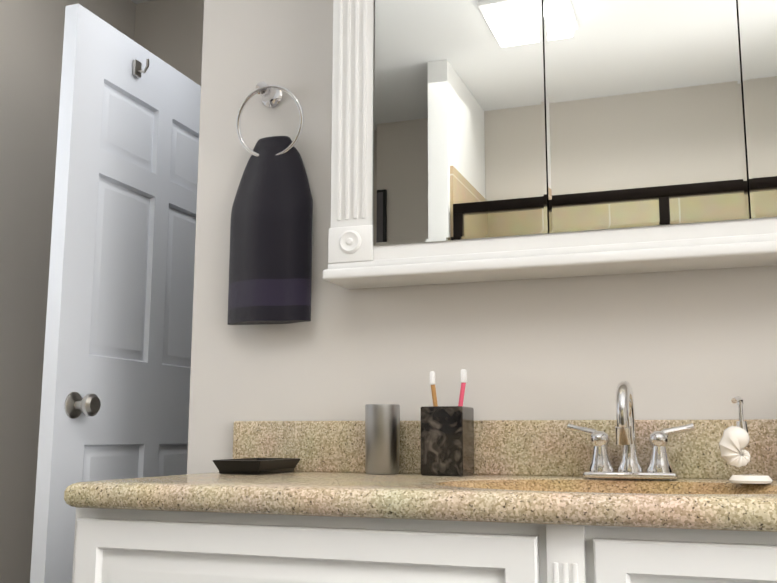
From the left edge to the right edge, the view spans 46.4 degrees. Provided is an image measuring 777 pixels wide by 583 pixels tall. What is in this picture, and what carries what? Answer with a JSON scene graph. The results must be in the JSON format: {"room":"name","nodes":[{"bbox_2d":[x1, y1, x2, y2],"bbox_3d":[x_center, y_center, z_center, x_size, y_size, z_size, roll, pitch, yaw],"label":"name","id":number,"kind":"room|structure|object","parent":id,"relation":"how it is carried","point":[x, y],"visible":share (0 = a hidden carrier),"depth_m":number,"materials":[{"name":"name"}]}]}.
{"room":"bathroom","nodes":[
{"label":"bathroom","id":0,"kind":"room"},
{"bbox_2d":[0,0,135,582],"bbox_3d":[-1.695,-0.109,1.539,0.140,2.600,4.080,-3,-10,20],"label":"wall","id":1,"kind":"structure","parent":0,"point":[31,41],"depth_m":2.86,"materials":[{"name":"beige paint"}]},
{"bbox_2d":[131,0,154,3],"bbox_3d":[0.247,-1.537,1.061,4.260,0.080,4.080,-3,-10,20],"label":"ceiling","id":2,"kind":"structure","parent":0,"point":[138,1],"depth_m":3.48,"materials":[{"name":"white paint"}]},
{"bbox_2d":[134,0,203,85],"bbox_3d":[0.922,0.079,2.688,4.000,2.600,0.120,-3,-10,20],"label":"wall","id":3,"kind":"structure","parent":0,"point":[170,32],"depth_m":3.42,"materials":[{"name":"beige paint"}]},
{"bbox_2d":[187,0,776,473],"bbox_3d":[1.022,-0.093,1.603,3.070,2.600,0.120,-3,-10,20],"label":"wall","id":4,"kind":"structure","parent":0,"point":[693,344],"depth_m":1.87,"materials":[{"name":"grey paint"}]},
{"bbox_2d":[227,82,312,324],"bbox_3d":[-0.257,-0.204,1.980,0.197,0.549,0.075,-3,-10,20],"label":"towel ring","id":5,"kind":"object","parent":4,"relation":"attached to","point":[270,269],"visible":1,"depth_m":1.94,"materials":[{"name":"black fabric"}]},
{"bbox_2d":[323,0,776,288],"bbox_3d":[0.483,-0.421,1.719,1.234,0.742,0.122,-3,-10,20],"label":"upper cabinet","id":6,"kind":"object","parent":4,"relation":"attached to","point":[486,140],"visible":1,"depth_m":1.68,"materials":[{"name":"white"}]},
{"bbox_3d":[0.241,1.100,0.642,4.260,0.060,4.080,-3,-10,20],"label":"floor","id":7,"kind":"structure","parent":0,"visible":0},
{"bbox_2d":[30,4,200,582],"bbox_3d":[-0.637,0.328,2.496,0.106,2.018,0.800,-3,-10,20],"label":"door","id":8,"kind":"structure","parent":7,"relation":"on","point":[115,398],"depth_m":2.38,"materials":[{"name":"white wood"}]},
{"bbox_2d":[64,381,776,582],"bbox_3d":[0.586,0.639,1.272,2.165,1.049,0.566,-3,-10,20],"label":"bathroom vanity","id":9,"kind":"object","parent":7,"relation":"on","point":[625,496],"visible":1,"depth_m":1.34,"materials":[{"name":"white painted wood"},{"name":"granite"}]},
{"bbox_2d":[212,458,299,474],"bbox_3d":[-0.259,0.346,1.796,0.104,0.027,0.176,-3,-10,20],"label":"soap tray","id":10,"kind":"object","parent":9,"relation":"on","point":[255,466],"visible":1,"depth_m":1.73,"materials":[{"name":"black ceramic"}]},
{"bbox_2d":[365,404,399,473],"bbox_3d":[-0.012,0.290,1.780,0.069,0.134,0.069,-3,-10,20],"label":"steel cup","id":11,"kind":"object","parent":9,"relation":"on","point":[382,436],"visible":1,"depth_m":1.75,"materials":[{"name":"grey metal"}]},
{"bbox_2d":[421,369,473,475],"bbox_3d":[0.113,0.249,1.734,0.082,0.200,0.082,-3,-10,20],"label":"brush holder","id":12,"kind":"object","parent":9,"relation":"on","point":[447,440],"visible":1,"depth_m":1.69,"materials":[{"name":"stone"}]},
{"bbox_2d":[566,381,694,479],"bbox_3d":[0.413,0.240,1.572,0.222,0.169,0.143,-3,-10,20],"label":"faucet","id":13,"kind":"object","parent":9,"relation":"on","point":[600,467],"depth_m":1.59,"materials":[{"name":"silver metal"}]},
{"bbox_2d":[719,396,772,483],"bbox_3d":[0.576,0.239,1.465,0.079,0.138,0.057,-3,-10,20],"label":"dispenser","id":14,"kind":"object","parent":9,"relation":"on","point":[734,442],"visible":1,"depth_m":1.46,"materials":[{"name":"white ceramic"}]}
]}

